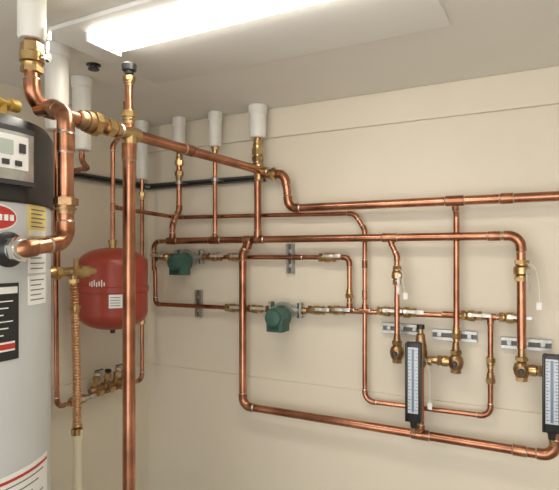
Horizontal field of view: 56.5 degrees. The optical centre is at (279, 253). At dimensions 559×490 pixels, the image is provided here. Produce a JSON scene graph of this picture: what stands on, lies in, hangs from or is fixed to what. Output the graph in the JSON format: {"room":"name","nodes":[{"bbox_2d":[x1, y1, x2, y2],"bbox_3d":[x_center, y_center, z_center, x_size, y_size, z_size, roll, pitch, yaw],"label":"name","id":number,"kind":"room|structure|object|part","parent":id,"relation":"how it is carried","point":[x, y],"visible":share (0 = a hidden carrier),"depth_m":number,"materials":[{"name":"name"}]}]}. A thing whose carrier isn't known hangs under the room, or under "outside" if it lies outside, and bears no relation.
{"room":"mechanical room","nodes":[
{"label":"mechanical room","id":0,"kind":"room"},
{"bbox_2d":[0,82,147,388],"bbox_3d":[-1.873,0.400,1.474,0.120,2.400,4.200,0,0,28],"label":"wall","id":1,"kind":"structure","parent":0,"point":[100,349],"depth_m":2.89,"materials":[{"name":"paint"}]},
{"bbox_2d":[51,363,147,489],"bbox_3d":[-1.818,1.145,1.438,0.012,0.910,4.188,0,0,28],"label":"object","id":2,"kind":"structure","parent":1,"relation":"attached to","point":[101,417],"depth_m":2.93,"materials":[{"name":"paint"}]},
{"bbox_2d":[86,62,100,71],"bbox_3d":[-0.786,-0.789,2.198,0.059,0.022,0.059,0,0,28],"label":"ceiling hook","id":3,"kind":"object","parent":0,"point":[92,66],"depth_m":2.19,"materials":[{"name":"black metal"}]},
{"bbox_2d":[53,150,147,407],"bbox_3d":[-0.865,0.145,2.755,0.335,1.271,0.749,0,0,28],"label":"loop","id":4,"kind":"object","parent":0,"point":[85,167],"depth_m":2.60,"materials":[{"name":"brown metal"}]},
{"bbox_2d":[169,152,183,231],"bbox_3d":[-0.609,-0.359,3.067,0.093,0.562,0.050,0,0,28],"label":"riser pipe","id":5,"kind":"object","parent":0,"point":[179,162],"depth_m":3.04,"materials":[{"name":"brown metal"}]},
{"bbox_2d":[211,146,218,231],"bbox_3d":[-0.364,-0.349,2.937,0.041,0.542,0.041,0,0,28],"label":"riser pipe","id":6,"kind":"object","parent":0,"point":[215,149],"depth_m":2.92,"materials":[{"name":"brown metal"}]},
{"bbox_2d":[0,0,558,126],"bbox_3d":[0.062,-0.850,0.513,4.440,0.100,4.320,0,0,28],"label":"ceiling","id":7,"kind":"structure","parent":0,"point":[482,38],"depth_m":2.22,"materials":[{"name":"paint"}]},
{"bbox_2d":[43,40,70,131],"bbox_3d":[-0.852,-0.634,1.990,0.097,0.328,0.097,0,0,28],"label":"pvc pipe sleeve","id":8,"kind":"object","parent":7,"relation":"attached to","point":[57,70],"visible":0.59,"depth_m":1.95,"materials":[{"name":"white plastic"}]},
{"bbox_2d":[53,130,57,197],"bbox_3d":[-0.863,-0.332,1.938,0.082,0.248,0.017,0,0,28],"label":"pipe","id":9,"kind":"object","parent":8,"relation":"attached to","point":[54,132],"depth_m":1.98,"materials":[{"name":"orange metal"}]},
{"bbox_2d":[53,205,57,234],"bbox_3d":[-0.863,-0.125,1.938,0.082,0.107,0.017,0,0,28],"label":"pipe","id":10,"kind":"object","parent":8,"relation":"attached to","point":[55,216],"depth_m":1.98,"materials":[{"name":"orange metal"}]},
{"bbox_2d":[51,252,96,285],"bbox_3d":[-0.821,0.057,2.016,0.082,0.125,0.211,0,0,28],"label":"valve","id":11,"kind":"object","parent":8,"relation":"attached to","point":[58,271],"depth_m":2.01,"materials":[{"name":"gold metal"}]},
{"bbox_2d":[67,275,78,285],"bbox_3d":[-0.816,0.098,2.056,0.044,0.055,0.044,0,0,28],"label":"outlet","id":12,"kind":"object","parent":11,"relation":"attached to","point":[72,280],"depth_m":2.04,"materials":[{"name":"gold metal"}]},
{"bbox_2d":[69,284,82,435],"bbox_3d":[-0.811,0.422,2.067,0.044,0.606,0.059,0,0,28],"label":"corrugated hose","id":13,"kind":"object","parent":11,"relation":"attached to","point":[74,307],"visible":1,"depth_m":2.05,"materials":[{"name":"gold metal"}]},
{"bbox_3d":[-0.784,0.050,2.005,0.006,0.070,0.020,0,0,28],"label":"lever","id":14,"kind":"part","parent":11,"relation":"part of","materials":[{"name":"gold metal"}]},
{"bbox_2d":[49,0,449,83],"bbox_3d":[-0.135,-0.772,1.815,1.300,0.053,0.615,0,0,28],"label":"led ceiling light","id":15,"kind":"object","parent":7,"relation":"attached to","point":[167,40],"visible":0.87,"depth_m":1.79,"materials":[{"name":"white plastic"}]},
{"bbox_2d":[148,104,558,412],"bbox_3d":[0.995,0.400,2.395,4.320,2.400,0.120,0,0,28],"label":"wall","id":16,"kind":"structure","parent":0,"point":[514,150],"depth_m":2.61,"materials":[{"name":"paint"}]},
{"bbox_2d":[74,172,265,190],"bbox_3d":[-0.636,-0.420,2.729,0.883,0.041,0.818,0,0,28],"label":"rail","id":17,"kind":"object","parent":16,"relation":"attached to","point":[81,176],"visible":0.76,"depth_m":3.00,"materials":[{"name":"metal"}]},
{"bbox_2d":[195,290,202,316],"bbox_3d":[-0.482,0.295,3.090,0.043,0.160,0.032,0,0,28],"label":"bracket","id":18,"kind":"object","parent":16,"relation":"attached to","point":[198,293],"visible":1,"depth_m":3.09,"materials":[{"name":"metal"}]},
{"bbox_2d":[156,252,352,301],"bbox_3d":[-0.200,0.125,2.904,1.290,0.271,0.046,0,0,28],"label":"pipe","id":19,"kind":"object","parent":16,"relation":"attached to","point":[349,291],"depth_m":2.71,"materials":[{"name":"brown metal"}]},
{"bbox_2d":[286,244,294,273],"bbox_3d":[0.057,0.025,2.804,0.043,0.160,0.032,0,0,28],"label":"bracket","id":20,"kind":"object","parent":16,"relation":"attached to","point":[290,248],"visible":0.94,"depth_m":2.80,"materials":[{"name":"metal"}]},
{"bbox_2d":[118,206,494,417],"bbox_3d":[0.053,0.245,2.511,1.794,0.992,0.501,0,0,28],"label":"copper circulation line","id":21,"kind":"object","parent":16,"relation":"attached to","point":[490,360],"depth_m":2.56,"materials":[{"name":"brown metal"}]},
{"bbox_2d":[153,267,498,325],"bbox_3d":[0.137,0.201,2.719,2.060,0.242,0.042,0,0,28],"label":"pipe","id":22,"kind":"object","parent":16,"relation":"attached to","point":[364,309],"depth_m":2.60,"materials":[{"name":"brown metal"}]},
{"bbox_2d":[148,363,558,489],"bbox_3d":[1.017,1.145,2.309,4.200,0.910,0.012,0,0,28],"label":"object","id":23,"kind":"structure","parent":16,"relation":"attached to","point":[201,437],"depth_m":2.76,"materials":[{"name":"paint"}]},
{"bbox_2d":[148,66,558,152],"bbox_3d":[1.016,-0.720,2.306,4.200,0.160,0.018,0,0,28],"label":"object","id":24,"kind":"structure","parent":16,"relation":"attached to","point":[536,87],"depth_m":2.53,"materials":[{"name":"paint"}]},
{"bbox_2d":[151,230,558,460],"bbox_3d":[0.186,0.363,2.653,2.207,0.987,0.063,0,0,28],"label":"copper pipe","id":25,"kind":"object","parent":16,"relation":"attached to","point":[548,453],"depth_m":2.45,"materials":[{"name":"brown metal"}]},
{"bbox_2d":[382,322,417,334],"bbox_3d":[0.591,0.362,2.519,0.190,0.048,0.032,0,0,28],"label":"bracket","id":26,"kind":"object","parent":16,"relation":"attached to","point":[411,329],"visible":0.85,"depth_m":2.51,"materials":[{"name":"metal"}]},
{"bbox_3d":[0.589,0.362,2.516,0.147,0.022,0.006,0,0,28],"label":"nut plate","id":27,"kind":"part","parent":26,"relation":"part of","materials":[{"name":"metal"}]},
{"bbox_2d":[432,329,477,342],"bbox_3d":[0.807,0.378,2.404,0.200,0.048,0.032,0,0,28],"label":"bracket","id":28,"kind":"object","parent":16,"relation":"attached to","point":[438,334],"visible":0.7,"depth_m":2.41,"materials":[{"name":"metal"}]},
{"bbox_3d":[0.805,0.378,2.401,0.153,0.022,0.006,0,0,28],"label":"nut plate","id":29,"kind":"part","parent":28,"relation":"part of","materials":[{"name":"metal"}]},
{"bbox_2d":[501,336,551,351],"bbox_3d":[1.072,0.393,2.264,0.200,0.048,0.032,0,0,28],"label":"bracket","id":30,"kind":"object","parent":16,"relation":"attached to","point":[506,342],"visible":0.81,"depth_m":2.25,"materials":[{"name":"metal"}]},
{"bbox_3d":[1.070,0.393,2.260,0.153,0.022,0.006,0,0,28],"label":"nut plate","id":31,"kind":"part","parent":30,"relation":"part of","materials":[{"name":"metal"}]},
{"bbox_3d":[0.062,1.650,0.513,4.440,0.100,4.320,0,0,28],"label":"floor","id":32,"kind":"structure","parent":0,"visible":0},
{"bbox_2d":[0,96,53,489],"bbox_3d":[-1.019,0.561,1.518,0.704,2.079,0.676,0,0,28],"label":"water heater","id":33,"kind":"object","parent":32,"relation":"on","point":[26,149],"visible":0.91,"depth_m":1.44,"materials":[{"name":"silver metal"}]},
{"bbox_2d":[5,466,42,489],"bbox_3d":[-0.742,0.628,1.413,0.051,0.003,0.258,0,0,28],"label":"print","id":34,"kind":"object","parent":33,"relation":"on","point":[16,484],"depth_m":1.45,"materials":[{"name":"grey"}]},
{"bbox_3d":[-1.031,0.715,1.524,0.660,1.710,0.660,0,0,28],"label":"tank","id":35,"kind":"part","parent":33,"relation":"part of","materials":[{"name":"silver metal"}]},
{"bbox_2d":[5,99,78,261],"bbox_3d":[-0.702,-0.222,1.474,0.199,0.488,0.232,0,0,28],"label":"pipe","id":36,"kind":"object","parent":33,"relation":"attached to","point":[20,249],"depth_m":1.48,"materials":[{"name":"brown metal"}]},
{"bbox_2d":[72,429,82,489],"bbox_3d":[-0.806,1.150,2.075,0.042,0.900,0.042,0,0,28],"label":"drain pipe","id":37,"kind":"object","parent":32,"relation":"on","point":[77,440],"visible":0.9,"depth_m":2.06,"materials":[{"name":"beige plastic"}]},
{"bbox_2d":[19,37,558,212],"bbox_3d":[0.321,-0.430,1.790,1.783,0.480,1.446,0,0,28],"label":"copper supply","id":38,"kind":"object","parent":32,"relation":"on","point":[93,123],"visible":0.88,"depth_m":2.23,"materials":[{"name":"brown metal"}]},
{"bbox_2d":[17,0,46,43],"bbox_3d":[-0.752,-0.724,1.580,0.082,0.148,0.082,0,0,28],"label":"pvc pipe sleeve","id":39,"kind":"object","parent":38,"relation":"attached to","point":[31,14],"visible":0.8,"depth_m":1.55,"materials":[{"name":"white plastic"}]},
{"bbox_2d":[19,27,51,75],"bbox_3d":[-0.743,-0.617,1.575,0.093,0.133,0.071,0,0,28],"label":"valve","id":40,"kind":"object","parent":38,"relation":"attached to","point":[24,54],"visible":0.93,"depth_m":1.56,"materials":[{"name":"gold metal"}]},
{"bbox_3d":[-0.703,-0.617,1.574,0.003,0.060,0.014,0,0,7],"label":"lever","id":41,"kind":"part","parent":40,"relation":"part of","materials":[{"name":"silver metal"}]},
{"bbox_2d":[70,75,92,151],"bbox_3d":[-0.899,-0.634,2.364,0.095,0.328,0.095,0,0,28],"label":"pvc pipe sleeve","id":42,"kind":"object","parent":38,"relation":"attached to","point":[81,85],"visible":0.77,"depth_m":2.33,"materials":[{"name":"white plastic"}]},
{"bbox_2d":[67,393,96,406],"bbox_3d":[-1.035,0.764,2.729,0.075,0.052,0.133,0,0,28],"label":"valve","id":43,"kind":"object","parent":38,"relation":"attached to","point":[84,397],"visible":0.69,"depth_m":2.73,"materials":[{"name":"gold metal"}]},
{"bbox_2d":[88,364,121,395],"bbox_3d":[-0.936,0.696,2.901,0.095,0.143,0.280,0,0,28],"label":"valve manifold","id":44,"kind":"object","parent":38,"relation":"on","point":[106,386],"visible":0.75,"depth_m":2.86,"materials":[{"name":"brown metal"}]},
{"bbox_3d":[-0.924,0.693,2.940,0.042,0.081,0.023,0,0,28],"label":"spout","id":45,"kind":"part","parent":44,"relation":"part of","materials":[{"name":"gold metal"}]},
{"bbox_2d":[77,240,148,332],"bbox_3d":[-0.859,0.167,2.679,0.362,0.480,0.362,0,0,28],"label":"tank","id":46,"kind":"object","parent":38,"relation":"attached to","point":[100,294],"visible":0.84,"depth_m":2.52,"materials":[{"name":"red metal"}]},
{"bbox_2d":[110,101,124,239],"bbox_3d":[-0.834,-0.426,2.705,0.047,0.747,0.097,0,0,28],"label":"pipe","id":47,"kind":"object","parent":38,"relation":"attached to","point":[113,207],"depth_m":2.67,"materials":[{"name":"brown metal"}]},
{"bbox_2d":[121,61,136,489],"bbox_3d":[-0.561,0.445,1.939,0.056,2.310,0.056,0,0,28],"label":"pipe","id":48,"kind":"object","parent":38,"relation":"attached to","point":[128,150],"depth_m":1.92,"materials":[{"name":"brown metal"}]},
{"bbox_2d":[135,120,148,179],"bbox_3d":[-0.830,-0.624,3.139,0.082,0.348,0.082,0,0,28],"label":"pvc pipe sleeve","id":49,"kind":"object","parent":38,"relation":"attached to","point":[142,149],"visible":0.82,"depth_m":3.11,"materials":[{"name":"white plastic"}]},
{"bbox_2d":[150,253,171,260],"bbox_3d":[-0.715,0.018,3.167,0.133,0.049,0.072,0,0,28],"label":"valve","id":50,"kind":"object","parent":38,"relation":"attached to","point":[163,257],"visible":0.8,"depth_m":3.15,"materials":[{"name":"gold metal"}]},
{"bbox_2d":[172,116,185,142],"bbox_3d":[-0.590,-0.712,3.057,0.082,0.173,0.082,0,0,28],"label":"pvc pipe sleeve","id":51,"kind":"object","parent":38,"relation":"attached to","point":[178,123],"visible":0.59,"depth_m":3.02,"materials":[{"name":"white plastic"}]},
{"bbox_2d":[167,249,206,274],"bbox_3d":[-0.563,0.047,3.023,0.250,0.149,0.191,0,0,28],"label":"pump","id":52,"kind":"object","parent":38,"relation":"attached to","point":[180,262],"visible":0.99,"depth_m":2.97,"materials":[{"name":"metal"}]},
{"bbox_2d":[206,253,223,260],"bbox_3d":[-0.359,0.018,2.978,0.133,0.049,0.072,0,0,28],"label":"valve","id":53,"kind":"object","parent":38,"relation":"attached to","point":[214,256],"visible":0.98,"depth_m":2.97,"materials":[{"name":"gold metal"}]},
{"bbox_2d":[208,111,222,147],"bbox_3d":[-0.364,-0.702,2.937,0.084,0.193,0.084,0,0,28],"label":"pvc pipe sleeve","id":54,"kind":"object","parent":38,"relation":"attached to","point":[214,117],"visible":0.94,"depth_m":2.90,"materials":[{"name":"white plastic"}]},
{"bbox_2d":[224,303,238,311],"bbox_3d":[-0.253,0.305,2.921,0.133,0.049,0.072,0,0,28],"label":"valve","id":55,"kind":"object","parent":38,"relation":"attached to","point":[231,307],"visible":0.93,"depth_m":2.92,"materials":[{"name":"gold metal"}]},
{"bbox_2d":[227,253,238,261],"bbox_3d":[-0.235,0.018,2.912,0.133,0.049,0.072,0,0,28],"label":"valve","id":56,"kind":"object","parent":38,"relation":"attached to","point":[233,257],"visible":0.73,"depth_m":2.92,"materials":[{"name":"gold metal"}]},
{"bbox_2d":[246,304,264,312],"bbox_3d":[-0.120,0.303,2.851,0.133,0.049,0.072,0,0,28],"label":"valve","id":57,"kind":"object","parent":38,"relation":"attached to","point":[254,308],"visible":0.99,"depth_m":2.85,"materials":[{"name":"gold metal"}]},
{"bbox_2d":[252,137,262,229],"bbox_3d":[-0.118,-0.359,2.806,0.063,0.562,0.063,0,0,28],"label":"riser pipe","id":58,"kind":"object","parent":38,"relation":"attached to","point":[257,150],"depth_m":2.79,"materials":[{"name":"brown metal"}]},
{"bbox_2d":[248,103,267,138],"bbox_3d":[-0.118,-0.712,2.806,0.106,0.173,0.106,0,0,28],"label":"pvc pipe sleeve","id":59,"kind":"object","parent":38,"relation":"attached to","point":[257,112],"visible":0.98,"depth_m":2.76,"materials":[{"name":"white plastic"}]},
{"bbox_2d":[265,301,307,332],"bbox_3d":[0.002,0.327,2.722,0.250,0.149,0.191,0,0,28],"label":"pump","id":60,"kind":"object","parent":38,"relation":"attached to","point":[278,316],"visible":1,"depth_m":2.67,"materials":[{"name":"metal"}]},
{"bbox_2d":[307,305,328,314],"bbox_3d":[0.206,0.291,2.677,0.133,0.049,0.072,0,0,28],"label":"valve","id":61,"kind":"object","parent":38,"relation":"attached to","point":[316,309],"visible":1,"depth_m":2.67,"materials":[{"name":"gold metal"}]},
{"bbox_2d":[318,253,339,261],"bbox_3d":[0.259,0.018,2.649,0.133,0.049,0.072,0,0,28],"label":"valve","id":62,"kind":"object","parent":38,"relation":"attached to","point":[326,257],"visible":1,"depth_m":2.65,"materials":[{"name":"gold metal"}]},
{"bbox_2d":[327,305,349,314],"bbox_3d":[0.304,0.286,2.625,0.133,0.049,0.072,0,0,28],"label":"valve","id":63,"kind":"object","parent":38,"relation":"attached to","point":[336,309],"visible":0.98,"depth_m":2.62,"materials":[{"name":"gold metal"}]},
{"bbox_2d":[376,306,401,316],"bbox_3d":[0.533,0.278,2.503,0.133,0.049,0.072,0,0,28],"label":"valve","id":64,"kind":"object","parent":38,"relation":"attached to","point":[385,310],"visible":0.91,"depth_m":2.50,"materials":[{"name":"gold metal"}]},
{"bbox_2d":[390,333,403,363],"bbox_3d":[0.552,0.443,2.446,0.069,0.138,0.076,0,0,28],"label":"mixing valve","id":65,"kind":"object","parent":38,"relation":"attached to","point":[396,351],"visible":0.99,"depth_m":2.43,"materials":[{"name":"brown metal"}]},
{"bbox_2d":[392,266,401,294],"bbox_3d":[0.550,0.121,2.439,0.053,0.133,0.069,0,0,28],"label":"valve","id":66,"kind":"object","parent":38,"relation":"attached to","point":[396,274],"visible":0.95,"depth_m":2.43,"materials":[{"name":"gold metal"}]},
{"bbox_2d":[399,269,407,299],"bbox_3d":[0.565,0.139,2.397,0.018,0.140,0.048,0,0,-43],"label":"wire","id":67,"kind":"object","parent":66,"relation":"hanging from","point":[405,295],"visible":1,"depth_m":2.39,"materials":[{"name":"white plastic"}]},
{"bbox_2d":[400,307,423,317],"bbox_3d":[0.621,0.278,2.456,0.133,0.049,0.072,0,0,28],"label":"valve","id":68,"kind":"object","parent":38,"relation":"attached to","point":[407,312],"visible":0.89,"depth_m":2.45,"materials":[{"name":"gold metal"}]},
{"bbox_2d":[405,341,421,433],"bbox_3d":[0.616,0.605,2.361,0.070,0.419,0.099,0,0,28],"label":"thermometer","id":69,"kind":"object","parent":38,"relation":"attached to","point":[413,350],"visible":1,"depth_m":2.32,"materials":[{"name":"black plastic"}]},
{"bbox_2d":[415,324,431,367],"bbox_3d":[0.659,0.422,2.393,0.081,0.195,0.061,0,0,28],"label":"valve","id":70,"kind":"object","parent":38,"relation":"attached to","point":[420,336],"visible":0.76,"depth_m":2.38,"materials":[{"name":"brown metal"}]},
{"bbox_2d":[425,359,431,409],"bbox_3d":[0.667,0.584,2.342,0.038,0.230,0.015,0,0,44],"label":"wire","id":71,"kind":"object","parent":70,"relation":"hanging from","point":[429,405],"visible":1,"depth_m":2.34,"materials":[{"name":"white plastic"}]},
{"bbox_2d":[428,342,463,373],"bbox_3d":[0.755,0.468,2.366,0.159,0.138,0.076,0,0,28],"label":"mixing valve","id":72,"kind":"object","parent":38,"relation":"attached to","point":[455,361],"visible":0.98,"depth_m":2.33,"materials":[{"name":"brown metal"}]},
{"bbox_2d":[452,211,460,341],"bbox_3d":[0.799,0.087,2.353,0.044,0.626,0.057,0,0,28],"label":"pipe","id":73,"kind":"object","parent":38,"relation":"attached to","point":[456,335],"depth_m":2.35,"materials":[{"name":"brown metal"}]},
{"bbox_2d":[460,310,490,320],"bbox_3d":[0.877,0.278,2.320,0.133,0.049,0.072,0,0,28],"label":"valve","id":74,"kind":"object","parent":38,"relation":"attached to","point":[470,315],"visible":0.99,"depth_m":2.32,"materials":[{"name":"gold metal"}]},
{"bbox_3d":[0.866,0.270,2.297,0.060,0.014,0.005,0,0,28],"label":"lever","id":75,"kind":"part","parent":74,"relation":"part of","materials":[{"name":"silver metal"}]},
{"bbox_2d":[499,312,531,323],"bbox_3d":[1.019,0.278,2.245,0.133,0.049,0.072,0,0,28],"label":"valve","id":76,"kind":"object","parent":38,"relation":"attached to","point":[508,317],"visible":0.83,"depth_m":2.25,"materials":[{"name":"gold metal"}]},
{"bbox_2d":[513,260,530,291],"bbox_3d":[1.022,0.091,2.189,0.071,0.133,0.085,0,0,28],"label":"valve","id":77,"kind":"object","parent":38,"relation":"attached to","point":[522,271],"visible":0.98,"depth_m":2.17,"materials":[{"name":"gold metal"}]},
{"bbox_2d":[527,263,541,309],"bbox_3d":[1.047,0.134,2.139,0.057,0.190,0.017,0,0,39],"label":"wire","id":78,"kind":"object","parent":77,"relation":"hanging from","point":[538,305],"visible":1,"depth_m":2.13,"materials":[{"name":"white plastic"}]},
{"bbox_2d":[513,349,541,381],"bbox_3d":[1.062,0.468,2.174,0.159,0.138,0.076,0,0,28],"label":"mixing valve","id":79,"kind":"object","parent":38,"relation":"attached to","point":[522,369],"visible":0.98,"depth_m":2.17,"materials":[{"name":"brown metal"}]},
{"bbox_2d":[542,353,558,446],"bbox_3d":[1.102,0.587,2.102,0.070,0.374,0.098,0,0,28],"label":"thermometer","id":80,"kind":"object","parent":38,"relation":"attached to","point":[550,362],"visible":1,"depth_m":2.06,"materials":[{"name":"black plastic"}]}
]}

